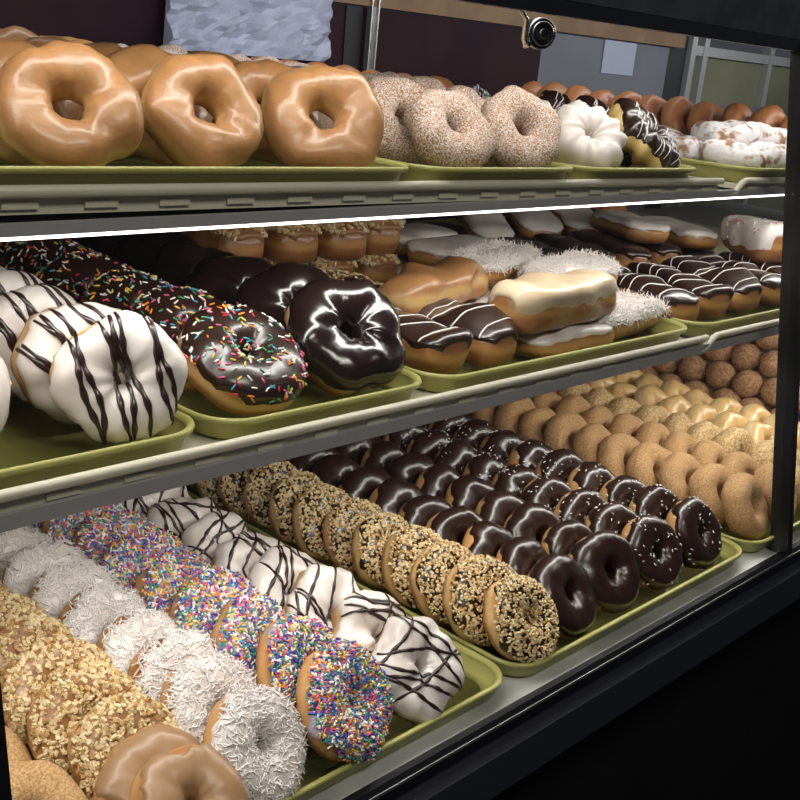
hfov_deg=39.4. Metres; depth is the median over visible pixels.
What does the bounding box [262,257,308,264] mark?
bar
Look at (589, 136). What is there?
glazed cruller
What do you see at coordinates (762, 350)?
donut hole
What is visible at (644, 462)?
donut
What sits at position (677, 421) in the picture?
donut
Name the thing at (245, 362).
donut
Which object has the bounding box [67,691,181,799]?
donut
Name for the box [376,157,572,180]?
serving tray
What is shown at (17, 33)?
donut
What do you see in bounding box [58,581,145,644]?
donut
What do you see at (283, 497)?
donut
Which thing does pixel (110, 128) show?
donut
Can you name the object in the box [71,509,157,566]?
donut
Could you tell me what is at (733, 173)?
serving tray
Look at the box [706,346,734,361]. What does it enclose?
donut hole
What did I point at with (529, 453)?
donut
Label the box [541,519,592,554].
donut
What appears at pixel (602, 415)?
donut
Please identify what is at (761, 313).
serving tray
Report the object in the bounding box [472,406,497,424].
donut
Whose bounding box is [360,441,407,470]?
donut
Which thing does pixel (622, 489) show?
donut
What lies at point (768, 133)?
donut
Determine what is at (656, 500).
donut
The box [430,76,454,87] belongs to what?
donut
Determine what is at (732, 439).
donut
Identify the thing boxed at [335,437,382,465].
donut
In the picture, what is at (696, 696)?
display case
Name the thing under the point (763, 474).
donut
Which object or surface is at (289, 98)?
donut
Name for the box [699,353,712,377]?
donut hole
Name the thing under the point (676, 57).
trim
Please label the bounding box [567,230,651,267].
bar
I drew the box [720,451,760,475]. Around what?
donut
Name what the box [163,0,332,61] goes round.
painting
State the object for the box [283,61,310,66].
donut
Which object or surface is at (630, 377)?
donut
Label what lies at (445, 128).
donut
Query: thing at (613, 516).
donut
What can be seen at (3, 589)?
donut
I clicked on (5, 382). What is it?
donut
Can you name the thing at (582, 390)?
donut
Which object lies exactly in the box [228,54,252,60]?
donut
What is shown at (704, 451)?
donut
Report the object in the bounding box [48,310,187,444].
donut
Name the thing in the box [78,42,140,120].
donut
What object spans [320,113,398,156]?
donut
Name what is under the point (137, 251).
donut
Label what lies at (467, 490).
donut
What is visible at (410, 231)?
bar
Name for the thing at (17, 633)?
donut
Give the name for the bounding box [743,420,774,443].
donut
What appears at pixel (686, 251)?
bar
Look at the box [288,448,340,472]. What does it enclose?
donut
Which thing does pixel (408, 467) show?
donut
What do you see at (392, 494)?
donut
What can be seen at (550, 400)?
donut
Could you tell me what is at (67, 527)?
donut
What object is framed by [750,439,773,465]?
donut
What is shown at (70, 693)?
donut
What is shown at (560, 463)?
donut
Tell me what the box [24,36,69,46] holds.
donut
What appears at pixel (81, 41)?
donut
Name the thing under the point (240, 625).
donut
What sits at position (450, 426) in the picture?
donut
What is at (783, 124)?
donut
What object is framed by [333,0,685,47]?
trim
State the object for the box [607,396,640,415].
donut
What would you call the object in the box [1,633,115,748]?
donut
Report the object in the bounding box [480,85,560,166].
donut
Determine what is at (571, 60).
wall
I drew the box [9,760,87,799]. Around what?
donut
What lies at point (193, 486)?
donut
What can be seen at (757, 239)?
bar
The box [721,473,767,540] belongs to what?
donut
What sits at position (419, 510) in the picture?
donut
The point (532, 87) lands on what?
donut
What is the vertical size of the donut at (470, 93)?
0.076 m
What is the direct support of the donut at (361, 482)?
on the serving tray at (647, 600)
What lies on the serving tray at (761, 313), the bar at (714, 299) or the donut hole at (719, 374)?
the bar at (714, 299)
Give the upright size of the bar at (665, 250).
0.049 m
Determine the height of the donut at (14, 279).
0.090 m
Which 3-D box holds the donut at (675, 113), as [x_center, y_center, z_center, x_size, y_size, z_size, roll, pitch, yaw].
[0.435,-0.427,1.733,0.085,0.084,0.052,-10,23,-40]
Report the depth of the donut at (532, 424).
1.61 m
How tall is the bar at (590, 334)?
0.035 m
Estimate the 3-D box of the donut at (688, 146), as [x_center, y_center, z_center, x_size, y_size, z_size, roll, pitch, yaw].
[0.360,-0.333,1.473,0.092,0.039,0.088,13,19,23]
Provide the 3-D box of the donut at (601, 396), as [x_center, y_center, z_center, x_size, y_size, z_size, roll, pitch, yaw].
[0.318,0.021,1.747,0.062,0.078,0.084,17,21,33]
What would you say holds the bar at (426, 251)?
on the bar
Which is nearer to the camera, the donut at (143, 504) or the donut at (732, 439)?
the donut at (143, 504)
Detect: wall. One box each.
[0,0,540,232]
[537,33,669,209]
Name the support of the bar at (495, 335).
on the serving tray at (666, 330)
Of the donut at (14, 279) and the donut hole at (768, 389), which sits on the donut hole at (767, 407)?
the donut hole at (768, 389)
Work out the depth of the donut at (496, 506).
1.28 m
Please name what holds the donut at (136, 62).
on the serving tray at (132, 169)
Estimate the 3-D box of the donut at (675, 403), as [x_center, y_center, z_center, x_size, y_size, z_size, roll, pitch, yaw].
[0.437,0.032,1.756,0.066,0.073,0.085,19,22,37]
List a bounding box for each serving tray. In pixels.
[0,154,408,184]
[0,396,194,489]
[5,498,502,799]
[177,369,421,438]
[186,485,742,676]
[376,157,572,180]
[404,317,686,391]
[405,218,779,335]
[553,161,695,178]
[681,157,785,181]
[721,507,799,551]
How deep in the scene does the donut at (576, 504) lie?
1.30 m
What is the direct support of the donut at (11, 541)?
on the serving tray at (483, 676)
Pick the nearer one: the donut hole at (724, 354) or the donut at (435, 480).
the donut at (435, 480)
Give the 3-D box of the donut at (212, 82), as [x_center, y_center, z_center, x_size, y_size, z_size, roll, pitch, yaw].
[-0.142,-0.205,0.801,0.096,0.083,0.065,-10,23,-40]
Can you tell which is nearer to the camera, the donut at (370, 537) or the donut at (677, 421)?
the donut at (370, 537)
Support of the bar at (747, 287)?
on the serving tray at (761, 313)
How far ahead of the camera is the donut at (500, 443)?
1.48 m
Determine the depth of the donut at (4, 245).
1.09 m
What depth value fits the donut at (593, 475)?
1.39 m
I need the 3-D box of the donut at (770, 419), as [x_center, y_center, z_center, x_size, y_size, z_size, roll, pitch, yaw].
[0.598,0.059,1.731,0.086,0.069,0.074,-12,24,-44]
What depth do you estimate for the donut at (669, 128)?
1.60 m
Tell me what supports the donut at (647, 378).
on the serving tray at (764, 541)
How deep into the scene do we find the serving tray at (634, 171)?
1.14 m
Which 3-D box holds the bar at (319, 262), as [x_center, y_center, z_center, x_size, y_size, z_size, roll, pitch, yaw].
[-0.118,-0.163,1.351,0.071,0.056,0.146,-11,24,-43]
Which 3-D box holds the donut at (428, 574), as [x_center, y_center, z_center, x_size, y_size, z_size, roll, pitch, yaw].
[0.049,0.186,1.134,0.068,0.082,0.088,15,20,28]
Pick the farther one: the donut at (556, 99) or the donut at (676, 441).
the donut at (676, 441)
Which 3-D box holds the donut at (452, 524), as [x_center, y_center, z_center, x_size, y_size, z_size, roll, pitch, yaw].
[0.063,0.159,1.229,0.085,0.080,0.062,-6,21,-33]
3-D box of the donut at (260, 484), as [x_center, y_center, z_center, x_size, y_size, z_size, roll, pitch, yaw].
[-0.143,0.112,1.308,0.084,0.082,0.068,2,18,-13]
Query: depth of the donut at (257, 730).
0.83 m
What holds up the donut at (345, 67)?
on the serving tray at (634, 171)
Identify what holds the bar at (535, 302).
on the bar at (590, 334)
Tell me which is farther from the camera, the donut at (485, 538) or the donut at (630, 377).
the donut at (630, 377)
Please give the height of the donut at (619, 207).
0.084 m
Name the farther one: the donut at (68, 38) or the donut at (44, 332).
the donut at (68, 38)
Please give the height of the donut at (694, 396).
0.070 m
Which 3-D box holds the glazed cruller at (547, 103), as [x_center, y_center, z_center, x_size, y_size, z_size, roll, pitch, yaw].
[0.152,-0.281,1.194,0.089,0.074,0.086,0,18,-17]
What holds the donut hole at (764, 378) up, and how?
on the donut hole at (767, 407)
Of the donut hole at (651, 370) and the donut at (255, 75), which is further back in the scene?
the donut hole at (651, 370)
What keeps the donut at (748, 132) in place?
on the donut at (688, 146)
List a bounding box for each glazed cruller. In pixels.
[517,100,555,161]
[555,100,626,167]
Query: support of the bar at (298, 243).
on the bar at (269, 260)
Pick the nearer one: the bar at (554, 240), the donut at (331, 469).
the donut at (331, 469)
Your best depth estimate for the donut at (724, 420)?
1.69 m
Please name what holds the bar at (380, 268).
on the serving tray at (666, 330)
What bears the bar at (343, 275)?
on the serving tray at (666, 330)
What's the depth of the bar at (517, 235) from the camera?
1.66 m
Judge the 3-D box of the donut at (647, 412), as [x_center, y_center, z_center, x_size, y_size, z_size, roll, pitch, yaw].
[0.389,0.049,1.690,0.087,0.081,0.069,-5,20,-30]
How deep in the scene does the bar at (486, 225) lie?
1.61 m
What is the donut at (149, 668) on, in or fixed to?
on the serving tray at (483, 676)
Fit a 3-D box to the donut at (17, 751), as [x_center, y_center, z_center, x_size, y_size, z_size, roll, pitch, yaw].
[-0.308,0.271,0.807,0.081,0.056,0.084,10,18,15]
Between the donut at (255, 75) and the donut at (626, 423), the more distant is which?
the donut at (626, 423)
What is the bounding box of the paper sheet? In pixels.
[600,40,636,75]
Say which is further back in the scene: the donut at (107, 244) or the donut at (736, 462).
the donut at (736, 462)
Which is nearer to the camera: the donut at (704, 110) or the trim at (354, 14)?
the donut at (704, 110)
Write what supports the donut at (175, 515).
on the serving tray at (483, 676)
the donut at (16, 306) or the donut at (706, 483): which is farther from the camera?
the donut at (706, 483)
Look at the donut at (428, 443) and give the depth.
1.45 m
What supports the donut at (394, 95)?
on the serving tray at (416, 172)
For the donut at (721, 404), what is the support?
on the serving tray at (764, 541)
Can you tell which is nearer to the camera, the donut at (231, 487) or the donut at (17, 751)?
the donut at (17, 751)
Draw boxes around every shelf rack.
[0,178,724,215]
[0,334,709,512]
[504,210,778,351]
[688,175,784,194]
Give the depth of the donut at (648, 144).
1.21 m
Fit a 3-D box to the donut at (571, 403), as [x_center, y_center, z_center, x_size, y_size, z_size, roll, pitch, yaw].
[0.264,0.035,1.685,0.059,0.084,0.087,15,20,27]
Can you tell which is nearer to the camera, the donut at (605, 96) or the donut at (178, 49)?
the donut at (178, 49)
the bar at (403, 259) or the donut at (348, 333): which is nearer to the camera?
the donut at (348, 333)
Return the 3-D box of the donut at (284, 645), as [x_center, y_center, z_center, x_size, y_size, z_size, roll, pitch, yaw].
[-0.083,0.228,0.941,0.071,0.091,0.097,20,22,38]
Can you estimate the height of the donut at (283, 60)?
0.079 m
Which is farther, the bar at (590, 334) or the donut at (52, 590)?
the bar at (590, 334)
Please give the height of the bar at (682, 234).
0.034 m
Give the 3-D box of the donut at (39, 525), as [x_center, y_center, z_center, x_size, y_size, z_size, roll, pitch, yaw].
[-0.357,0.126,1.177,0.102,0.096,0.076,-1,19,-20]
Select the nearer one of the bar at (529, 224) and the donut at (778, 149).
the donut at (778, 149)
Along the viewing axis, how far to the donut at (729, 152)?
1.37 m
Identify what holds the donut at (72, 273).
on the serving tray at (313, 403)
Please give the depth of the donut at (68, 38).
1.14 m
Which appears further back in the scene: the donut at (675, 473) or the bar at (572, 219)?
the bar at (572, 219)
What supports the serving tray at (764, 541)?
on the display case
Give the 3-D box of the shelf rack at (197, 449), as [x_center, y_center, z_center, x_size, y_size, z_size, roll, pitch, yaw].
[-0.410,-0.064,1.035,0.774,0.019,1.428,21,22,40]
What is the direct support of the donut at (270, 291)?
on the serving tray at (313, 403)
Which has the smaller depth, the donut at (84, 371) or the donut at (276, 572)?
the donut at (84, 371)
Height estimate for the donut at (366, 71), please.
0.080 m
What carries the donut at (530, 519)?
on the serving tray at (647, 600)
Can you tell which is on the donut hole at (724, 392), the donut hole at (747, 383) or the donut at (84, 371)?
the donut hole at (747, 383)
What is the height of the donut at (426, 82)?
0.082 m
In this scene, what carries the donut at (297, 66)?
on the serving tray at (416, 172)
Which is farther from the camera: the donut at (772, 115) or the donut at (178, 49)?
the donut at (772, 115)
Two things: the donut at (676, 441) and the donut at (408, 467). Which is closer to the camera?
the donut at (408, 467)
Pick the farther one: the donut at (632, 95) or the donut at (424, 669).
the donut at (632, 95)
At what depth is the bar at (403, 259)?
1.43 m
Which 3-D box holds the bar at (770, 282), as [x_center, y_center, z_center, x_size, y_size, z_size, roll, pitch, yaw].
[0.476,-0.167,1.574,0.074,0.059,0.156,-7,21,-34]
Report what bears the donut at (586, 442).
on the serving tray at (764, 541)
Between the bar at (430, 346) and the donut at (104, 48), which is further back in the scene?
the bar at (430, 346)
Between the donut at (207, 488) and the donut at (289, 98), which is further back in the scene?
the donut at (207, 488)
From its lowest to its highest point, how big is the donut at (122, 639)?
0.082 m
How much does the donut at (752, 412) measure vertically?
0.069 m
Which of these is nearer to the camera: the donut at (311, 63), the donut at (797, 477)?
the donut at (311, 63)
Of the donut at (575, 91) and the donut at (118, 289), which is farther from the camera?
the donut at (575, 91)
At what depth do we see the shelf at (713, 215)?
0.92 m
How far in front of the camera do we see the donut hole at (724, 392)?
1.91 m
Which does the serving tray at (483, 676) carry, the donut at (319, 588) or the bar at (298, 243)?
the donut at (319, 588)
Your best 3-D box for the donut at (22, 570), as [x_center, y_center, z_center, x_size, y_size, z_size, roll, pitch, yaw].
[-0.325,0.176,1.040,0.075,0.088,0.098,16,20,29]
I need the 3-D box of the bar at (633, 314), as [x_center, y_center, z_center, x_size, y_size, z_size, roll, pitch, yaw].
[0.244,-0.099,1.269,0.092,0.048,0.165,19,22,36]
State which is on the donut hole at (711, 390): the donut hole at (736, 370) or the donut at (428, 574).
the donut hole at (736, 370)
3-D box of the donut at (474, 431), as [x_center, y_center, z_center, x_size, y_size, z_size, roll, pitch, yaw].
[0.110,0.070,1.529,0.088,0.081,0.068,-11,24,-42]
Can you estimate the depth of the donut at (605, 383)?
1.83 m
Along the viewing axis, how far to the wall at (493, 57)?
1.93 m
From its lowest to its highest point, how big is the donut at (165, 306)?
0.076 m
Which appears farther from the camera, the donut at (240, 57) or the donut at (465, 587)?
the donut at (240, 57)
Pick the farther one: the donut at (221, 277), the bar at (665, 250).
the bar at (665, 250)
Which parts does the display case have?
glass post, panel, glass post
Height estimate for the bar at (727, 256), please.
0.057 m
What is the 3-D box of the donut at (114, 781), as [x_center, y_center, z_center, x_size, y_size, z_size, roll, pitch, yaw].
[-0.174,0.280,0.806,0.082,0.064,0.089,13,19,22]
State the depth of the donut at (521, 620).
1.06 m
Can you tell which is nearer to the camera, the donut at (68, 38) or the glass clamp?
the glass clamp
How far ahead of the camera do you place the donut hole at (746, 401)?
1.88 m
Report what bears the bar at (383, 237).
on the bar at (380, 268)
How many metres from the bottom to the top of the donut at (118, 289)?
0.076 m
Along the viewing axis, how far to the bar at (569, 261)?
1.30 m
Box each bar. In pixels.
[157,226,267,257]
[262,223,321,263]
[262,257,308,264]
[308,256,357,272]
[316,221,368,260]
[317,267,383,287]
[354,253,399,282]
[361,218,403,254]
[393,223,457,255]
[393,304,472,374]
[397,255,409,274]
[407,234,492,265]
[417,297,517,367]
[427,222,467,234]
[442,235,543,285]
[454,212,514,238]
[461,291,490,303]
[487,269,617,334]
[496,237,564,257]
[503,210,563,238]
[504,217,566,236]
[512,228,530,240]
[514,246,623,282]
[515,321,613,357]
[531,233,615,259]
[549,207,601,233]
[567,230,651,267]
[590,209,669,243]
[594,288,671,339]
[601,231,682,264]
[617,267,698,320]
[626,262,733,319]
[641,216,717,249]
[660,256,761,312]
[678,246,715,256]
[696,254,780,306]
[718,252,780,273]
[720,214,782,263]
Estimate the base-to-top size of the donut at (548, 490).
0.082 m
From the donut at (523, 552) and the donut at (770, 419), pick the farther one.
the donut at (770, 419)
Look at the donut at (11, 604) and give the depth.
0.95 m
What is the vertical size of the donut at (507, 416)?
0.082 m
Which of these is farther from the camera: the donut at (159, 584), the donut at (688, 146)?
the donut at (688, 146)
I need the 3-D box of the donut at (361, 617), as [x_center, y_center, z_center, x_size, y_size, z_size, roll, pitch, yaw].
[-0.026,0.220,1.007,0.080,0.091,0.091,8,18,7]
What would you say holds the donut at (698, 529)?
on the serving tray at (647, 600)
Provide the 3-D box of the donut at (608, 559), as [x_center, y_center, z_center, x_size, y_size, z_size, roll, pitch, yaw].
[0.219,0.184,1.197,0.087,0.081,0.068,-8,22,-37]
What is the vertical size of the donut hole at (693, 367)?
0.051 m
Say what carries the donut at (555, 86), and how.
on the serving tray at (733, 173)
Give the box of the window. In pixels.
[661,36,789,210]
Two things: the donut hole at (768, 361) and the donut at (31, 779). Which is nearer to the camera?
the donut at (31, 779)
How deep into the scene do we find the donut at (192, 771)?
0.78 m
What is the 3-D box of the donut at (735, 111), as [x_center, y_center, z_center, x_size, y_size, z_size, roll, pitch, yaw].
[0.506,-0.402,1.673,0.046,0.083,0.084,16,20,30]
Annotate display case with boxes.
[0,0,799,799]
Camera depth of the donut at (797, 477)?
1.51 m
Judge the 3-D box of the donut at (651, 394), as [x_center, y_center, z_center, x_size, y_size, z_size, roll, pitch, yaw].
[0.406,0.019,1.788,0.068,0.080,0.088,16,20,29]
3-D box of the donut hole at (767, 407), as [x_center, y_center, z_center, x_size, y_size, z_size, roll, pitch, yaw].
[0.630,0.010,1.933,0.051,0.050,0.050,1,18,-15]
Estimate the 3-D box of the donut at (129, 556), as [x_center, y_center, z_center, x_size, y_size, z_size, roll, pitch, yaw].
[-0.242,0.169,1.075,0.098,0.089,0.066,-9,23,-40]
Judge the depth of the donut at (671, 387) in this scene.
1.83 m
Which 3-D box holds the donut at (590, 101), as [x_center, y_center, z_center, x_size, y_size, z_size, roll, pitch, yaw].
[0.235,-0.305,1.281,0.086,0.080,0.091,6,17,2]
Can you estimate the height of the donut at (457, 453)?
0.081 m
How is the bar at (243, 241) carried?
on the bar
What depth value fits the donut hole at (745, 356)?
1.93 m
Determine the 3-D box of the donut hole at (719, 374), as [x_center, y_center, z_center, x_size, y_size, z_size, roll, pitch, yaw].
[0.560,-0.042,1.954,0.050,0.052,0.052,8,18,7]
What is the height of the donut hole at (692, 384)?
0.051 m
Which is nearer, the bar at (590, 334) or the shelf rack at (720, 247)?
the bar at (590, 334)
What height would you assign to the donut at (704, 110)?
0.079 m
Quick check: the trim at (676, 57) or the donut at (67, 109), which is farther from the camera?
the trim at (676, 57)
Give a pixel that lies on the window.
(723, 78)
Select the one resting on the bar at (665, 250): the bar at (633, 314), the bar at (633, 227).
the bar at (633, 227)
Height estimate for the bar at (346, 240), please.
0.058 m
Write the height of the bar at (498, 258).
0.046 m
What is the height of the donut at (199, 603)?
0.092 m
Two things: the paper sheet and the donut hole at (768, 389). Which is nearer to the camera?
the donut hole at (768, 389)
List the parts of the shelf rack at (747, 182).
rail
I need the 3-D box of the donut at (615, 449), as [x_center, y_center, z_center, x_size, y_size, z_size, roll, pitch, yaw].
[0.306,0.087,1.536,0.084,0.079,0.063,-3,20,-27]
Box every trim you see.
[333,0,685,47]
[342,5,362,69]
[644,36,688,208]
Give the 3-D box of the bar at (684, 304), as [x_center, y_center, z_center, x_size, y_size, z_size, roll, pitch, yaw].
[0.301,-0.129,1.392,0.074,0.059,0.156,-5,20,-31]
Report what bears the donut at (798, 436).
on the serving tray at (764, 541)
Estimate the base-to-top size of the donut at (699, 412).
0.073 m
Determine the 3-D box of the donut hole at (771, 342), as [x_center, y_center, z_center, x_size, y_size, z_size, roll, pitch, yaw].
[0.641,-0.110,1.932,0.051,0.051,0.050,13,19,21]
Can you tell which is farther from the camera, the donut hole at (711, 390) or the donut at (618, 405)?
the donut hole at (711, 390)
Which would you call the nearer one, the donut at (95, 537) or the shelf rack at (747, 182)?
the donut at (95, 537)
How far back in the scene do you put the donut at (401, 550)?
1.14 m
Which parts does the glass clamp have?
knob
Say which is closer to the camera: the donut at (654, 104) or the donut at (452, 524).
the donut at (452, 524)
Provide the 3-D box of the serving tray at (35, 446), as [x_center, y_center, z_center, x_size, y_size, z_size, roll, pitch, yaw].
[-0.457,-0.045,0.929,0.674,0.020,0.239,21,22,40]
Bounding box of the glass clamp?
[519,10,555,49]
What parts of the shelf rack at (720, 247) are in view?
rail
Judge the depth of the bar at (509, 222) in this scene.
1.79 m
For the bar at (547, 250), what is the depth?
1.49 m
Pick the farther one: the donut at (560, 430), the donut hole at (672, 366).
the donut hole at (672, 366)
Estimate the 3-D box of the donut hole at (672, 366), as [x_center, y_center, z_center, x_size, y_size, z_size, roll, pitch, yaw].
[0.481,-0.072,2.022,0.051,0.051,0.050,8,18,7]
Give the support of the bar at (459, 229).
on the serving tray at (761, 313)
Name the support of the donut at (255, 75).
on the serving tray at (132, 169)
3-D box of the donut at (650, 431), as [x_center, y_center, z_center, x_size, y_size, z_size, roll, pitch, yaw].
[0.365,0.074,1.600,0.061,0.082,0.084,11,18,17]
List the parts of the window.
rail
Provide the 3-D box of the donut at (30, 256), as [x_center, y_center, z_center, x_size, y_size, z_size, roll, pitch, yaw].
[-0.326,-0.112,1.060,0.100,0.082,0.102,11,18,16]
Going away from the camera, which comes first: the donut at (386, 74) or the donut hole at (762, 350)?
the donut at (386, 74)
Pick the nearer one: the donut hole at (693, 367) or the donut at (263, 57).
the donut at (263, 57)
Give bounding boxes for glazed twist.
[378,256,487,313]
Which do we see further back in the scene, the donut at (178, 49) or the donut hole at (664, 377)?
the donut hole at (664, 377)
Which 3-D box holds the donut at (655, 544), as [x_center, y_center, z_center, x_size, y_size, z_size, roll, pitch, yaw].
[0.284,0.171,1.257,0.084,0.081,0.066,-2,19,-24]
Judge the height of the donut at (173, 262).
0.084 m
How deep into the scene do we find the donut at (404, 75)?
1.27 m
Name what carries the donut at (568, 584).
on the serving tray at (647, 600)
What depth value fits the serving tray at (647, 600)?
1.19 m
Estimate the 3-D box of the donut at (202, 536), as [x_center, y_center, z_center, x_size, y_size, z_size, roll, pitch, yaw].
[-0.182,0.160,1.147,0.080,0.080,0.089,9,18,12]
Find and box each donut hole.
[640,367,658,376]
[654,359,680,373]
[658,372,682,382]
[679,355,706,381]
[685,380,708,394]
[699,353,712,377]
[701,378,716,397]
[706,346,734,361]
[706,361,735,389]
[712,388,740,401]
[727,359,739,374]
[731,343,761,370]
[732,370,762,397]
[739,397,764,406]
[752,340,768,355]
[752,366,768,382]
[755,334,778,349]
[755,394,774,411]
[759,350,777,378]
[760,378,776,406]
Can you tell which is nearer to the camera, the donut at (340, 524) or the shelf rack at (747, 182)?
the donut at (340, 524)
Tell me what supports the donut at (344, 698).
on the serving tray at (483, 676)
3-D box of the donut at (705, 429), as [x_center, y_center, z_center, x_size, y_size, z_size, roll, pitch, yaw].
[0.452,0.072,1.632,0.072,0.079,0.083,17,21,33]
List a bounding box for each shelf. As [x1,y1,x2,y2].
[0,187,784,241]
[0,203,783,532]
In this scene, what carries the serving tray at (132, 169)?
on the shelf rack at (54, 198)
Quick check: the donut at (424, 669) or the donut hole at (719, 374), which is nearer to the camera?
the donut at (424, 669)
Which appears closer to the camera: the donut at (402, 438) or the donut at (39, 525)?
the donut at (39, 525)
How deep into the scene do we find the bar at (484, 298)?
1.26 m
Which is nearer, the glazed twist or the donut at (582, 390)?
the glazed twist
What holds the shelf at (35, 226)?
attached to the wall
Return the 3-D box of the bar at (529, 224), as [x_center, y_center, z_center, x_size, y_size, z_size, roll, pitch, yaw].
[0.197,-0.284,1.718,0.071,0.061,0.147,0,18,-16]
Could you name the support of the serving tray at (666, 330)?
on the shelf rack at (197, 449)
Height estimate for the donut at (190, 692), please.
0.086 m
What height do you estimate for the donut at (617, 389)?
0.069 m
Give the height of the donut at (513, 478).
0.078 m
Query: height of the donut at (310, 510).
0.082 m
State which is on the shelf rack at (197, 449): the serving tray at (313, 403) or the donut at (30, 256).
the serving tray at (313, 403)
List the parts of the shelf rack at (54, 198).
rail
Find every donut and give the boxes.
[0,26,38,41]
[0,37,81,165]
[0,40,143,165]
[0,238,93,278]
[0,240,20,260]
[0,269,44,295]
[0,283,77,401]
[0,357,11,431]
[0,526,54,581]
[0,582,13,593]
[0,592,44,622]
[0,611,74,681]
[1,537,95,596]
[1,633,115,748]
[5,726,31,763]
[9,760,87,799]
[10,302,124,424]
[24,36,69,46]
[27,661,142,779]
[29,558,127,617]
[31,522,42,532]
[36,251,134,302]
[39,36,76,40]
[42,502,127,545]
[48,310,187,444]
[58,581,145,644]
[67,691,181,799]
[70,39,93,43]
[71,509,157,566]
[76,233,148,256]
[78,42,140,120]
[84,269,172,311]
[93,723,200,799]
[96,605,179,674]
[100,526,186,590]
[106,44,212,165]
[113,232,196,272]
[121,486,190,517]
[127,627,222,701]
[129,742,249,799]
[132,286,225,393]
[135,549,210,616]
[141,53,263,166]
[146,497,218,543]
[149,241,235,286]
[159,44,187,53]
[160,652,262,743]
[164,49,177,54]
[168,565,258,635]
[177,304,308,415]
[181,510,248,564]
[183,256,272,304]
[187,51,260,122]
[188,483,197,491]
[195,477,226,508]
[203,681,309,799]
[210,589,285,680]
[211,531,283,577]
[212,59,320,162]
[218,467,257,521]
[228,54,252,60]
[236,261,329,330]
[242,461,299,530]
[247,545,328,619]
[255,56,281,62]
[255,613,333,715]
[261,64,383,166]
[269,471,322,543]
[280,59,299,62]
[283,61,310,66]
[284,278,405,395]
[284,563,359,632]
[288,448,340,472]
[289,65,303,68]
[292,483,352,562]
[295,638,394,763]
[307,62,327,65]
[313,454,367,499]
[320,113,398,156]
[323,497,381,572]
[331,589,405,652]
[335,64,359,72]
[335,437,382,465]
[338,466,391,499]
[351,511,409,588]
[358,69,380,73]
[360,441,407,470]
[361,72,399,78]
[367,76,429,164]
[368,478,423,514]
[371,614,464,724]
[381,524,442,608]
[382,425,426,450]
[386,453,434,483]
[397,73,412,77]
[398,495,451,526]
[399,76,445,125]
[403,89,495,166]
[406,429,454,460]
[408,539,474,626]
[415,462,460,499]
[426,505,483,544]
[427,414,473,436]
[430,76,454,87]
[434,439,478,476]
[442,554,517,646]
[445,85,495,166]
[445,475,495,510]
[453,419,497,452]
[462,452,509,483]
[462,521,514,557]
[465,84,490,96]
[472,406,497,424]
[475,490,525,525]
[479,429,524,461]
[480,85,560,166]
[483,574,558,662]
[491,464,539,496]
[493,398,535,434]
[496,536,548,575]
[503,502,560,543]
[507,439,553,469]
[519,407,555,441]
[520,473,572,511]
[521,81,542,95]
[527,554,596,638]
[530,392,561,411]
[534,448,582,482]
[536,82,567,96]
[538,90,570,108]
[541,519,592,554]
[544,412,587,451]
[554,487,605,522]
[555,394,590,415]
[558,383,591,397]
[564,85,591,101]
[567,461,615,492]
[568,530,639,613]
[573,423,610,461]
[575,95,631,167]
[581,405,614,429]
[584,501,636,534]
[585,387,615,406]
[587,377,616,388]
[589,90,614,105]
[593,205,626,211]
[597,433,640,476]
[599,475,645,506]
[607,98,680,167]
[607,382,637,398]
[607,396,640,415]
[608,91,642,107]
[609,413,643,437]
[613,370,643,384]
[621,514,682,590]
[626,442,671,486]
[629,484,680,519]
[633,384,667,405]
[634,373,663,388]
[634,404,670,423]
[635,421,669,445]
[638,94,666,124]
[657,395,692,413]
[658,125,680,132]
[659,379,690,397]
[659,452,700,500]
[660,96,693,134]
[662,431,695,454]
[663,412,694,432]
[666,496,721,570]
[667,131,702,160]
[683,389,713,404]
[686,403,718,423]
[686,420,722,443]
[687,101,723,134]
[689,463,732,527]
[691,120,759,144]
[691,440,726,465]
[699,139,773,167]
[708,397,742,412]
[712,410,749,429]
[713,427,756,454]
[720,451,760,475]
[721,103,751,121]
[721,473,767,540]
[739,403,771,421]
[741,120,786,144]
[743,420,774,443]
[749,105,785,126]
[750,141,785,167]
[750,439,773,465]
[754,463,796,521]
[764,414,774,427]
[769,434,799,449]
[779,115,787,128]
[795,449,799,506]
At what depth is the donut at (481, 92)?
1.38 m
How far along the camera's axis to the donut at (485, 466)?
1.40 m
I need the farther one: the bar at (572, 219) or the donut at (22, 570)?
the bar at (572, 219)
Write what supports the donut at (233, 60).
on the serving tray at (132, 169)
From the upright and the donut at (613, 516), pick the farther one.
the upright
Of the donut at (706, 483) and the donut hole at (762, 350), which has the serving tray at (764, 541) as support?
the donut at (706, 483)
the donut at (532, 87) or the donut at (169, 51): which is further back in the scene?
the donut at (532, 87)
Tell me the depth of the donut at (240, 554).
1.10 m
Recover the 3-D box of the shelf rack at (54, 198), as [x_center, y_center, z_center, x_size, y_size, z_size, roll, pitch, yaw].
[-0.395,-0.239,1.001,0.744,0.019,1.455,21,22,40]
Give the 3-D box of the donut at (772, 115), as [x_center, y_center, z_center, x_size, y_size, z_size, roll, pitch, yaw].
[0.545,-0.389,1.644,0.087,0.087,0.051,-10,23,-41]
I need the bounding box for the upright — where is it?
[362,0,380,70]
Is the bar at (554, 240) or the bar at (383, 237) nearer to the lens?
the bar at (383, 237)
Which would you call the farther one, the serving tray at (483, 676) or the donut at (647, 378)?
the donut at (647, 378)

